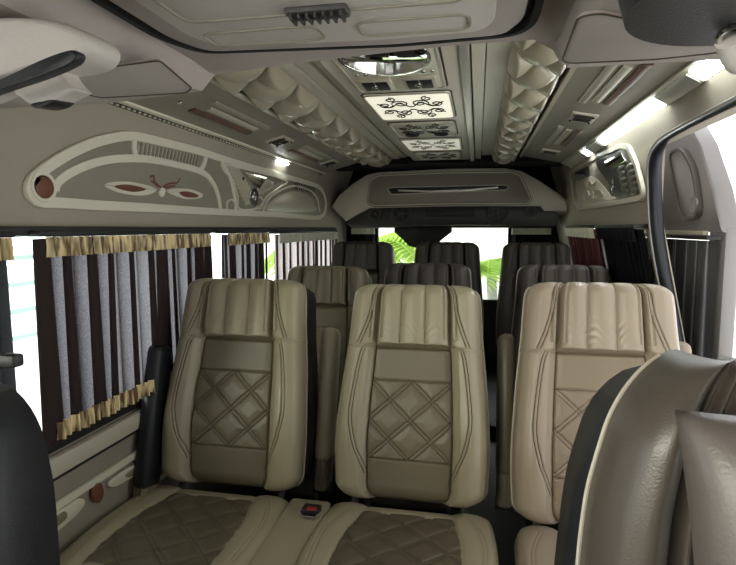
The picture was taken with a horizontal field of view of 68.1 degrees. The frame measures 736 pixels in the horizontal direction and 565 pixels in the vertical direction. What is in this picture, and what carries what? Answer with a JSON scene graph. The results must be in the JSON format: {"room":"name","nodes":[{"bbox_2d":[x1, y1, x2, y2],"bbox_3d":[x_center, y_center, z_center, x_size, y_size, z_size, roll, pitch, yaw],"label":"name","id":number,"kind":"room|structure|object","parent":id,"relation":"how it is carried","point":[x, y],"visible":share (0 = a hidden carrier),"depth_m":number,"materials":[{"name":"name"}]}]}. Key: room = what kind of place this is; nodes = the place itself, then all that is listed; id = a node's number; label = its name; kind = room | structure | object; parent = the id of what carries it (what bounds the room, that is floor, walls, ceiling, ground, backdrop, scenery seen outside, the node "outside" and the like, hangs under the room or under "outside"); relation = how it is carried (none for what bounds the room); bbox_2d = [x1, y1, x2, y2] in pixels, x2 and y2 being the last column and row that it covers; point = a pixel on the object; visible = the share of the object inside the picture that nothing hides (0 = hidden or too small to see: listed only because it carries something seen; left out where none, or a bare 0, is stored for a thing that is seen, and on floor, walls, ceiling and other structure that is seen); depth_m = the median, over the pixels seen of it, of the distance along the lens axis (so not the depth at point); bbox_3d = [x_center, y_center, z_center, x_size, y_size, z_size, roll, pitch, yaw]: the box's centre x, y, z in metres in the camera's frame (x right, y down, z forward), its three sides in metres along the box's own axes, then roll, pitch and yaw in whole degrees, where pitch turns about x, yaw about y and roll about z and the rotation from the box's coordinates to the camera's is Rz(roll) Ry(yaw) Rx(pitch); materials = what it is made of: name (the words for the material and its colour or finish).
{"room":"vehicle interior","nodes":[
{"label":"vehicle interior","id":0,"kind":"room"},
{"bbox_2d":[0,103,352,493],"bbox_3d":[-0.663,0.132,2.197,0.124,1.800,5.200,1,6,11],"label":"wall","id":1,"kind":"structure","parent":0,"point":[29,136],"depth_m":1.58,"materials":[{"name":"grey plastic"}]},
{"bbox_2d":[0,231,16,390],"bbox_3d":[-0.844,0.158,1.191,0.067,0.539,0.190,1,6,11],"label":"curtain","id":2,"kind":"object","parent":1,"relation":"hanging from","point":[7,375],"visible":0.41,"depth_m":1.25,"materials":[{"name":"black fabric"}]},
{"bbox_2d":[47,400,140,454],"bbox_3d":[-0.622,0.316,2.515,0.028,0.045,3.600,1,6,11],"label":"trim","id":3,"kind":"structure","parent":1,"relation":"attached to","point":[70,438],"depth_m":1.57,"materials":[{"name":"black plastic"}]},
{"bbox_2d":[24,230,212,446],"bbox_3d":[-0.726,0.099,1.776,0.067,0.539,0.909,1,6,11],"label":"curtain","id":4,"kind":"object","parent":1,"relation":"hanging from","point":[103,298],"visible":0.84,"depth_m":1.57,"materials":[{"name":"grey fabric"}]},
{"bbox_2d":[49,409,236,555],"bbox_3d":[-0.600,0.654,2.595,0.033,0.622,3.600,1,6,11],"label":"panel","id":5,"kind":"object","parent":1,"relation":"attached to","point":[93,476],"visible":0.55,"depth_m":1.59,"materials":[{"name":"beige plastic"}]},
{"bbox_2d":[138,143,196,165],"bbox_3d":[-0.714,-0.460,1.970,0.008,0.046,0.394,1,6,11],"label":"air vent","id":6,"kind":"object","parent":1,"relation":"attached to","point":[169,154],"depth_m":1.94,"materials":[{"name":"beige plastic"}]},
{"bbox_2d":[0,226,335,235],"bbox_3d":[-0.624,-0.239,2.460,0.050,0.022,3.600,1,6,11],"label":"trim","id":7,"kind":"structure","parent":1,"relation":"attached to","point":[19,230],"depth_m":1.81,"materials":[{"name":"black plastic"}]},
{"bbox_2d":[22,131,326,219],"bbox_3d":[-0.570,-0.451,2.658,0.030,0.267,2.728,1,6,11],"label":"trim","id":8,"kind":"structure","parent":1,"relation":"attached to","point":[126,171],"depth_m":1.91,"materials":[{"name":"beige plastic"}]},
{"bbox_2d":[107,102,322,174],"bbox_3d":[-0.594,-0.617,2.470,0.045,0.040,2.735,1,6,11],"label":"rail","id":9,"kind":"object","parent":1,"relation":"attached to","point":[116,104],"visible":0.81,"depth_m":2.12,"materials":[{"name":"grey plastic"}]},
{"bbox_2d":[214,230,270,278],"bbox_3d":[-0.568,0.025,2.557,0.067,0.542,0.490,1,6,11],"label":"curtain","id":10,"kind":"object","parent":1,"relation":"hanging from","point":[242,253],"visible":0.41,"depth_m":2.50,"materials":[{"name":"brown fabric"}]},
{"bbox_2d":[269,230,337,279],"bbox_3d":[-0.371,-0.070,3.538,0.070,0.535,1.281,1,6,11],"label":"curtain","id":11,"kind":"object","parent":1,"relation":"hanging from","point":[292,249],"visible":0.41,"depth_m":3.31,"materials":[{"name":"white fabric"}]},
{"bbox_2d":[295,182,314,193],"bbox_3d":[-0.405,-0.606,3.498,0.010,0.052,0.404,1,6,11],"label":"air vent","id":12,"kind":"object","parent":1,"relation":"attached to","point":[300,187],"depth_m":3.48,"materials":[{"name":"grey plastic"}]},
{"bbox_2d":[0,0,718,108],"bbox_3d":[-0.208,-0.414,0.193,1.740,0.315,1.575,1,6,11],"label":"ceiling","id":13,"kind":"structure","parent":0,"point":[554,25],"depth_m":0.79,"materials":[{"name":"beige plastic"}]},
{"bbox_2d":[0,18,119,110],"bbox_3d":[-0.399,-0.246,0.621,0.244,0.115,0.114,1,6,11],"label":"pod","id":14,"kind":"object","parent":13,"relation":"attached to","point":[42,62],"visible":1,"depth_m":0.57,"materials":[{"name":"white plastic"}]},
{"bbox_2d":[79,58,191,97],"bbox_3d":[-0.392,-0.323,0.872,0.241,0.005,0.178,1,6,11],"label":"cover plate","id":15,"kind":"object","parent":13,"relation":"attached to","point":[153,76],"visible":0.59,"depth_m":0.87,"materials":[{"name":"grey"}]},
{"bbox_2d":[91,0,543,53],"bbox_3d":[-0.075,-0.317,0.554,0.519,0.034,0.524,1,6,11],"label":"console","id":16,"kind":"object","parent":13,"relation":"attached to","point":[202,26],"visible":1,"depth_m":0.68,"materials":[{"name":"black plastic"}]},
{"bbox_2d":[284,3,350,25],"bbox_3d":[-0.059,-0.317,0.641,0.075,0.017,0.030,1,6,11],"label":"air vent","id":17,"kind":"object","parent":16,"relation":"attached to","point":[294,13],"depth_m":0.63,"materials":[{"name":"grey plastic"}]},
{"bbox_2d":[562,10,715,63],"bbox_3d":[0.350,-0.303,0.670,0.206,0.005,0.189,1,6,11],"label":"cover plate","id":18,"kind":"object","parent":13,"relation":"attached to","point":[601,36],"visible":0.8,"depth_m":0.70,"materials":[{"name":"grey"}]},
{"bbox_2d":[618,0,735,74],"bbox_3d":[0.316,-0.243,0.424,0.224,0.117,0.224,1,6,11],"label":"pod","id":19,"kind":"object","parent":13,"relation":"attached to","point":[662,22],"visible":1,"depth_m":0.47,"materials":[{"name":"black plastic"}]},
{"bbox_2d":[236,436,525,564],"bbox_3d":[0.155,1.076,2.106,2.000,0.060,5.200,1,6,11],"label":"floor","id":20,"kind":"structure","parent":0,"point":[506,525],"depth_m":2.37,"materials":[{"name":"plastic"}]},
{"bbox_2d":[0,353,59,564],"bbox_3d":[-0.750,0.657,0.572,0.489,1.079,0.752,1,6,11],"label":"seat","id":21,"kind":"object","parent":20,"relation":"on","point":[28,513],"visible":1,"depth_m":0.78,"materials":[{"name":"grey leather"}]},
{"bbox_2d":[60,278,340,564],"bbox_3d":[-0.474,0.546,1.678,0.592,1.079,0.911,1,6,11],"label":"passenger seat","id":22,"kind":"object","parent":20,"relation":"on","point":[242,403],"visible":0.97,"depth_m":1.78,"materials":[{"name":"leather"}]},
{"bbox_2d":[60,485,288,564],"bbox_3d":[-0.540,0.789,1.536,0.525,0.196,0.560,1,6,11],"label":"seat cushion","id":23,"kind":"object","parent":22,"relation":"on","point":[161,524],"depth_m":1.53,"materials":[{"name":"leather"}]},
{"bbox_2d":[204,278,273,339],"bbox_3d":[-0.430,0.089,1.865,0.247,0.206,0.152,1,6,11],"label":"cushion","id":24,"kind":"object","parent":22,"relation":"on","point":[239,308],"depth_m":1.82,"materials":[{"name":"leather"}]},
{"bbox_2d":[247,498,330,564],"bbox_3d":[-0.232,0.909,1.491,0.135,0.394,0.540,1,6,11],"label":"bridge","id":25,"kind":"object","parent":20,"relation":"on","point":[285,542],"visible":0.73,"depth_m":1.52,"materials":[{"name":"leather"}]},
{"bbox_2d":[299,503,321,518],"bbox_3d":[-0.172,0.683,1.634,0.067,0.025,0.054,1,6,11],"label":"belt","id":26,"kind":"object","parent":25,"relation":"on","point":[312,511],"visible":1,"depth_m":1.62,"materials":[{"name":"black plastic"}]},
{"bbox_2d":[232,265,371,507],"bbox_3d":[-0.250,0.474,2.446,0.472,1.070,0.901,1,6,11],"label":"passenger seat","id":27,"kind":"object","parent":20,"relation":"on","point":[334,288],"visible":0.19,"depth_m":2.57,"materials":[{"name":"beige leather"}]},
{"bbox_2d":[232,468,337,496],"bbox_3d":[-0.282,0.724,2.313,0.414,0.120,0.504,1,6,11],"label":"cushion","id":28,"kind":"object","parent":27,"relation":"on","point":[335,486],"depth_m":2.04,"materials":[{"name":"leather"}]},
{"bbox_2d":[239,414,337,499],"bbox_3d":[-0.284,0.713,2.302,0.455,0.196,0.560,1,6,11],"label":"seat cushion","id":29,"kind":"object","parent":27,"relation":"on","point":[305,488],"depth_m":2.02,"materials":[{"name":"brown leather"}]},
{"bbox_2d":[303,265,347,306],"bbox_3d":[-0.204,0.016,2.631,0.228,0.194,0.150,1,6,11],"label":"cushion","id":30,"kind":"object","parent":27,"relation":"on","point":[329,284],"depth_m":2.58,"materials":[{"name":"beige leather"}]},
{"bbox_2d":[295,284,514,564],"bbox_3d":[0.139,0.562,1.567,0.585,1.069,0.911,1,6,11],"label":"passenger seat","id":31,"kind":"object","parent":20,"relation":"on","point":[412,424],"visible":1,"depth_m":1.68,"materials":[{"name":"leather"}]},
{"bbox_2d":[295,502,498,564],"bbox_3d":[0.075,0.800,1.423,0.525,0.196,0.560,1,6,11],"label":"seat cushion","id":32,"kind":"object","parent":31,"relation":"on","point":[350,533],"depth_m":1.49,"materials":[{"name":"leather"}]},
{"bbox_2d":[376,284,450,348],"bbox_3d":[0.150,0.108,1.758,0.240,0.203,0.152,1,6,11],"label":"cushion","id":33,"kind":"object","parent":31,"relation":"on","point":[411,316],"depth_m":1.71,"materials":[{"name":"leather"}]},
{"bbox_2d":[359,263,471,514],"bbox_3d":[0.226,0.474,2.352,0.472,1.089,0.906,1,6,11],"label":"passenger seat","id":34,"kind":"object","parent":20,"relation":"on","point":[443,274],"visible":0.12,"depth_m":2.48,"materials":[{"name":"brown leather"}]},
{"bbox_2d":[364,497,450,514],"bbox_3d":[0.192,0.722,2.207,0.455,0.196,0.560,1,6,11],"label":"seat cushion","id":35,"kind":"object","parent":34,"relation":"on","point":[379,500],"depth_m":1.94,"materials":[{"name":"brown leather"}]},
{"bbox_2d":[359,498,460,510],"bbox_3d":[0.194,0.733,2.217,0.414,0.120,0.504,1,6,11],"label":"cushion","id":36,"kind":"object","parent":34,"relation":"on","point":[360,499],"depth_m":1.95,"materials":[{"name":"leather"}]},
{"bbox_2d":[403,263,449,286],"bbox_3d":[0.273,0.008,2.538,0.228,0.200,0.152,1,6,11],"label":"cushion","id":37,"kind":"object","parent":34,"relation":"on","point":[413,273],"depth_m":2.50,"materials":[{"name":"brown leather"}]},
{"bbox_2d":[511,264,611,530],"bbox_3d":[0.824,0.486,2.233,0.472,1.089,0.906,1,6,11],"label":"passenger seat","id":38,"kind":"object","parent":20,"relation":"on","point":[528,275],"visible":0.14,"depth_m":2.39,"materials":[{"name":"black leather"}]},
{"bbox_2d":[539,264,589,283],"bbox_3d":[0.871,0.020,2.419,0.228,0.200,0.152,1,6,11],"label":"cushion","id":39,"kind":"object","parent":38,"relation":"on","point":[563,273],"depth_m":2.38,"materials":[{"name":"brown leather"}]},
{"bbox_2d":[510,282,691,564],"bbox_3d":[0.671,0.566,1.435,0.560,1.088,0.913,1,6,11],"label":"passenger seat","id":40,"kind":"object","parent":20,"relation":"on","point":[575,337],"visible":0.6,"depth_m":1.58,"materials":[{"name":"beige leather"}]},
{"bbox_2d":[514,525,557,564],"bbox_3d":[0.609,0.814,1.291,0.485,0.196,0.560,1,6,11],"label":"seat cushion","id":41,"kind":"object","parent":40,"relation":"on","point":[534,544],"depth_m":1.47,"materials":[{"name":"beige leather"}]},
{"bbox_2d":[556,282,644,355],"bbox_3d":[0.691,0.106,1.630,0.247,0.212,0.154,1,6,11],"label":"cushion","id":42,"kind":"object","parent":40,"relation":"on","point":[593,318],"depth_m":1.59,"materials":[{"name":"beige leather"}]},
{"bbox_2d":[554,349,735,564],"bbox_3d":[0.452,0.656,0.464,0.536,1.102,0.754,1,6,11],"label":"seat","id":43,"kind":"object","parent":20,"relation":"on","point":[624,501],"visible":0.78,"depth_m":0.61,"materials":[{"name":"grey leather"}]},
{"bbox_2d":[674,409,735,564],"bbox_3d":[0.434,0.268,0.452,0.319,0.311,0.137,1,6,11],"label":"pillow","id":44,"kind":"object","parent":43,"relation":"on","point":[707,440],"visible":1,"depth_m":0.47,"materials":[{"name":"grey leather"}]},
{"bbox_2d":[335,149,562,170],"bbox_3d":[0.533,-0.878,3.802,1.620,0.130,0.360,1,6,11],"label":"ceiling","id":45,"kind":"structure","parent":0,"point":[486,161],"depth_m":3.71,"materials":[{"name":"black"}]},
{"bbox_2d":[332,167,566,227],"bbox_3d":[0.587,-0.625,4.093,1.696,0.429,0.441,1,6,11],"label":"console","id":46,"kind":"object","parent":45,"relation":"attached to","point":[479,196],"visible":1,"depth_m":3.92,"materials":[{"name":"beige plastic"}]},
{"bbox_2d":[346,206,559,227],"bbox_3d":[0.615,-0.496,4.121,1.559,0.167,0.260,1,6,11],"label":"shelf","id":47,"kind":"object","parent":46,"relation":"attached to","point":[444,215],"depth_m":3.98,"materials":[{"name":"grey plastic"}]},
{"bbox_2d":[347,167,558,370],"bbox_3d":[0.666,-0.108,4.549,1.900,1.810,0.050,1,6,11],"label":"wall","id":48,"kind":"structure","parent":0,"point":[542,174],"depth_m":4.50,"materials":[{"name":"black"}]},
{"bbox_2d":[350,227,377,241],"bbox_3d":[-0.038,-0.190,4.587,0.230,0.565,0.067,1,6,11],"label":"curtain","id":49,"kind":"object","parent":48,"relation":"hanging from","point":[358,234],"visible":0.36,"depth_m":4.56,"materials":[{"name":"black fabric"}]},
{"bbox_2d":[394,225,451,247],"bbox_3d":[0.449,-0.373,4.459,0.468,0.200,0.080,1,6,11],"label":"motor","id":50,"kind":"object","parent":48,"relation":"attached to","point":[413,236],"visible":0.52,"depth_m":4.43,"materials":[{"name":"black plastic"}]},
{"bbox_2d":[509,226,552,242],"bbox_3d":[1.285,-0.163,4.322,0.330,0.565,0.067,1,6,11],"label":"curtain","id":51,"kind":"object","parent":48,"relation":"hanging from","point":[519,234],"visible":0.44,"depth_m":4.29,"materials":[{"name":"black fabric"}]},
{"bbox_2d":[486,371,496,436],"bbox_3d":[0.533,0.824,3.973,1.660,0.070,1.300,1,6,11],"label":"step","id":52,"kind":"structure","parent":0,"point":[491,376],"depth_m":3.79,"materials":[{"name":"plastic"}]},
{"bbox_2d":[331,241,395,413],"bbox_3d":[-0.087,0.296,3.372,0.472,1.089,0.906,1,6,11],"label":"passenger seat","id":53,"kind":"object","parent":52,"relation":"on","point":[374,257],"visible":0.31,"depth_m":3.51,"materials":[{"name":"black leather"}]},
{"bbox_2d":[344,241,377,271],"bbox_3d":[-0.040,-0.169,3.558,0.228,0.200,0.152,1,6,11],"label":"cushion","id":54,"kind":"object","parent":53,"relation":"on","point":[362,254],"depth_m":3.51,"materials":[{"name":"brown leather"}]},
{"bbox_2d":[414,242,483,329],"bbox_3d":[0.452,0.307,3.264,0.472,1.089,0.906,1,6,11],"label":"passenger seat","id":55,"kind":"object","parent":52,"relation":"on","point":[467,254],"visible":0.23,"depth_m":3.40,"materials":[{"name":"black leather"}]},
{"bbox_2d":[429,242,463,264],"bbox_3d":[0.499,-0.158,3.450,0.228,0.200,0.152,1,6,11],"label":"cushion","id":56,"kind":"object","parent":55,"relation":"on","point":[439,252],"depth_m":3.41,"materials":[{"name":"brown leather"}]},
{"bbox_2d":[496,242,571,344],"bbox_3d":[0.987,0.318,3.157,0.472,1.089,0.906,1,6,11],"label":"passenger seat","id":57,"kind":"object","parent":52,"relation":"on","point":[515,255],"visible":0.23,"depth_m":3.30,"materials":[{"name":"black leather"}]},
{"bbox_2d":[517,242,555,271],"bbox_3d":[1.033,-0.147,3.343,0.228,0.200,0.152,1,6,11],"label":"cushion","id":58,"kind":"object","parent":57,"relation":"on","point":[528,253],"depth_m":3.30,"materials":[{"name":"brown leather"}]},
{"bbox_2d":[470,43,567,149],"bbox_3d":[0.237,-0.761,2.336,1.660,0.030,2.900,1,6,11],"label":"ceiling","id":59,"kind":"structure","parent":0,"point":[566,68],"depth_m":2.11,"materials":[{"name":"beige plastic"}]},
{"bbox_2d":[117,77,359,173],"bbox_3d":[-0.449,-0.667,2.435,0.276,0.097,2.735,1,6,11],"label":"soffit panel","id":60,"kind":"object","parent":59,"relation":"attached to","point":[213,110],"visible":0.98,"depth_m":2.17,"materials":[{"name":"beige plastic"}]},
{"bbox_2d":[264,135,293,146],"bbox_3d":[-0.421,-0.674,2.601,0.096,0.034,0.150,1,6,11],"label":"air vent","id":61,"kind":"object","parent":60,"relation":"attached to","point":[279,140],"depth_m":2.57,"materials":[{"name":"beige plastic"}]},
{"bbox_2d":[319,159,339,166],"bbox_3d":[-0.244,-0.762,3.479,0.096,0.034,0.150,1,6,11],"label":"air vent","id":62,"kind":"object","parent":60,"relation":"attached to","point":[331,162],"depth_m":3.44,"materials":[{"name":"beige plastic"}]},
{"bbox_2d":[214,66,391,166],"bbox_3d":[-0.203,-0.699,2.383,0.210,0.091,2.735,1,6,11],"label":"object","id":63,"kind":"object","parent":59,"relation":"attached to","point":[272,87],"visible":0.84,"depth_m":1.99,"materials":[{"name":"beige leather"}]},
{"bbox_2d":[278,61,408,158],"bbox_3d":[-0.029,-0.724,2.345,0.145,0.045,2.735,1,6,11],"label":"ribs","id":64,"kind":"object","parent":59,"relation":"attached to","point":[313,76],"visible":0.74,"depth_m":2.03,"materials":[{"name":"beige plastic"}]},
{"bbox_2d":[319,44,474,160],"bbox_3d":[0.237,-0.693,2.294,0.400,0.083,2.735,1,6,11],"label":"panel","id":65,"kind":"object","parent":59,"relation":"attached to","point":[416,96],"depth_m":1.80,"materials":[{"name":"grey plastic"}]},
{"bbox_2d":[356,77,395,91],"bbox_3d":[0.026,-0.600,1.652,0.100,0.010,0.125,1,6,11],"label":"switch plate","id":66,"kind":"object","parent":65,"relation":"attached to","point":[367,84],"depth_m":1.62,"materials":[{"name":"beige plastic"}]},
{"bbox_2d":[341,49,427,73],"bbox_3d":[0.041,-0.577,1.390,0.230,0.005,0.310,1,6,11],"label":"round mirror","id":67,"kind":"object","parent":65,"relation":"on","point":[408,61],"depth_m":1.44,"materials":[{"name":"white mirror"}]},
{"bbox_2d":[405,133,419,136],"bbox_3d":[0.208,-0.692,2.554,0.068,0.012,0.068,1,6,11],"label":"round vent","id":68,"kind":"object","parent":65,"relation":"attached to","point":[406,134],"depth_m":2.54,"materials":[{"name":"black plastic"}]},
{"bbox_2d":[401,74,437,89],"bbox_3d":[0.155,-0.598,1.626,0.100,0.010,0.125,1,6,11],"label":"switch plate","id":69,"kind":"object","parent":65,"relation":"attached to","point":[408,81],"depth_m":1.59,"materials":[{"name":"beige plastic"}]},
{"bbox_2d":[434,132,448,135],"bbox_3d":[0.339,-0.689,2.528,0.068,0.012,0.068,1,6,11],"label":"round vent","id":70,"kind":"object","parent":65,"relation":"attached to","point":[435,133],"depth_m":2.51,"materials":[{"name":"black plastic"}]},
{"bbox_2d":[471,41,511,158],"bbox_3d":[0.488,-0.706,2.242,0.100,0.052,2.735,1,6,11],"label":"ribs","id":71,"kind":"object","parent":59,"relation":"attached to","point":[497,53],"visible":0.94,"depth_m":1.83,"materials":[{"name":"beige plastic"}]},
{"bbox_2d":[491,40,565,163],"bbox_3d":[0.615,-0.683,2.219,0.160,0.091,2.735,1,6,11],"label":"panel","id":72,"kind":"object","parent":59,"relation":"attached to","point":[533,71],"visible":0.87,"depth_m":1.76,"materials":[{"name":"beige leather"}]},
{"bbox_2d":[519,60,701,163],"bbox_3d":[0.848,-0.665,2.174,0.278,0.079,2.735,1,6,11],"label":"soffit panel","id":73,"kind":"object","parent":59,"relation":"attached to","point":[587,102],"visible":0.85,"depth_m":1.91,"materials":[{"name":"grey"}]},
{"bbox_2d":[540,148,559,155],"bbox_3d":[1.047,-0.750,3.137,0.097,0.032,0.150,1,6,11],"label":"air vent","id":74,"kind":"object","parent":73,"relation":"attached to","point":[554,152],"depth_m":3.09,"materials":[{"name":"beige plastic"}]},
{"bbox_2d":[567,111,598,123],"bbox_3d":[0.851,-0.655,2.162,0.097,0.028,0.150,1,6,11],"label":"air vent","id":75,"kind":"object","parent":73,"relation":"attached to","point":[576,116],"depth_m":2.13,"materials":[{"name":"black plastic"}]},
{"bbox_2d":[550,69,735,341],"bbox_3d":[1.105,0.167,1.844,0.401,1.800,5.200,1,6,11],"label":"wall","id":76,"kind":"structure","parent":0,"point":[720,87],"depth_m":1.99,"materials":[{"name":"grey plastic"}]},
{"bbox_2d":[574,166,589,179],"bbox_3d":[1.249,-0.632,3.185,0.013,0.065,0.493,1,6,11],"label":"air vent","id":77,"kind":"object","parent":76,"relation":"attached to","point":[583,174],"depth_m":3.13,"materials":[{"name":"grey plastic"}]},
{"bbox_2d":[564,225,607,268],"bbox_3d":[1.271,-0.032,3.112,0.189,0.585,0.894,1,6,11],"label":"curtain","id":78,"kind":"object","parent":76,"relation":"hanging from","point":[585,249],"visible":0.45,"depth_m":2.98,"materials":[{"name":"red fabric"}]},
{"bbox_2d":[569,144,645,210],"bbox_3d":[1.169,-0.519,2.779,0.030,0.286,1.671,1,6,11],"label":"trim","id":79,"kind":"structure","parent":76,"relation":"attached to","point":[615,178],"depth_m":2.48,"materials":[{"name":"grey plastic"}]},
{"bbox_2d":[595,224,653,283],"bbox_3d":[1.109,0.048,2.313,0.189,0.585,0.650,1,6,11],"label":"curtain","id":80,"kind":"object","parent":76,"relation":"hanging from","point":[628,261],"visible":0.47,"depth_m":2.20,"materials":[{"name":"black fabric"}]},
{"bbox_2d":[564,60,724,167],"bbox_3d":[1.004,-0.613,2.147,0.051,0.033,2.735,1,6,11],"label":"light strip","id":81,"kind":"object","parent":76,"relation":"attached to","point":[704,70],"visible":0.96,"depth_m":1.71,"materials":[{"name":"white plastic"}]},
{"bbox_2d":[586,141,603,152],"bbox_3d":[1.106,-0.661,2.663,0.040,0.026,0.240,1,6,11],"label":"light","id":82,"kind":"object","parent":81,"relation":"attached to","point":[595,146],"depth_m":2.65,"materials":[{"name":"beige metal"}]},
{"bbox_2d":[655,74,701,104],"bbox_3d":[0.883,-0.551,1.560,0.040,0.026,0.260,1,6,11],"label":"light","id":83,"kind":"object","parent":81,"relation":"attached to","point":[686,83],"depth_m":1.54,"materials":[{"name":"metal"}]},
{"bbox_2d":[634,127,735,359],"bbox_3d":[1.355,0.004,2.525,0.097,1.390,1.340,1,6,11],"label":"door","id":84,"kind":"structure","parent":76,"relation":"in","point":[699,198],"depth_m":1.99,"materials":[{"name":"grey plastic"}]},
{"bbox_2d":[645,233,721,358],"bbox_3d":[1.268,0.074,2.345,0.053,0.565,0.970,1,6,11],"label":"curtain","id":85,"kind":"object","parent":84,"relation":"hanging from","point":[693,262],"visible":0.29,"depth_m":2.00,"materials":[{"name":"grey fabric"}]},
{"bbox_2d":[646,95,735,341],"bbox_3d":[0.998,0.198,1.373,0.284,1.283,1.234,1,6,11],"label":"seal","id":86,"kind":"object","parent":76,"relation":"attached to","point":[655,155],"visible":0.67,"depth_m":1.91,"materials":[{"name":"black rubber"}]},
{"label":"outside","id":87,"kind":"structure","parent":0,"visible":0},
{"bbox_2d":[7,263,735,428],"bbox_3d":[0.552,1.297,4.118,40.000,0.100,40.000,1,6,11],"label":"ground","id":88,"kind":"structure","parent":87,"point":[27,375],"depth_m":8.57,"materials":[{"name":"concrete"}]},
{"bbox_2d":[7,236,69,340],"bbox_3d":[-4.056,0.410,3.935,0.090,1.700,9.000,1,6,11],"label":"fence","id":89,"kind":"object","parent":88,"relation":"on","point":[29,256],"visible":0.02,"depth_m":5.78,"materials":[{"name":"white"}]},
{"bbox_2d":[264,250,273,277],"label":"palm plant","id":90,"kind":"object","parent":88,"relation":"on","point":[271,256],"depth_m":5.92,"materials":[{"name":"green plant"}]},
{"bbox_2d":[379,232,415,262],"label":"palm plant","id":91,"kind":"object","parent":88,"relation":"on","point":[402,248],"depth_m":5.78,"materials":[{"name":"green plant"}]},
{"bbox_2d":[480,258,501,299],"bbox_3d":[1.634,0.304,7.284,1.564,1.254,1.565,1,6,11],"label":"palm plant","id":92,"kind":"object","parent":88,"relation":"on","point":[491,268],"visible":0.23,"depth_m":6.89,"materials":[{"name":"green plant"}]},
{"bbox_2d":[264,114,735,333],"bbox_3d":[2.224,-1.069,9.182,9.000,3.600,0.200,1,6,11],"label":"wall","id":93,"kind":"structure","parent":88,"relation":"on","point":[491,242],"depth_m":9.13,"materials":[{"name":"white"}]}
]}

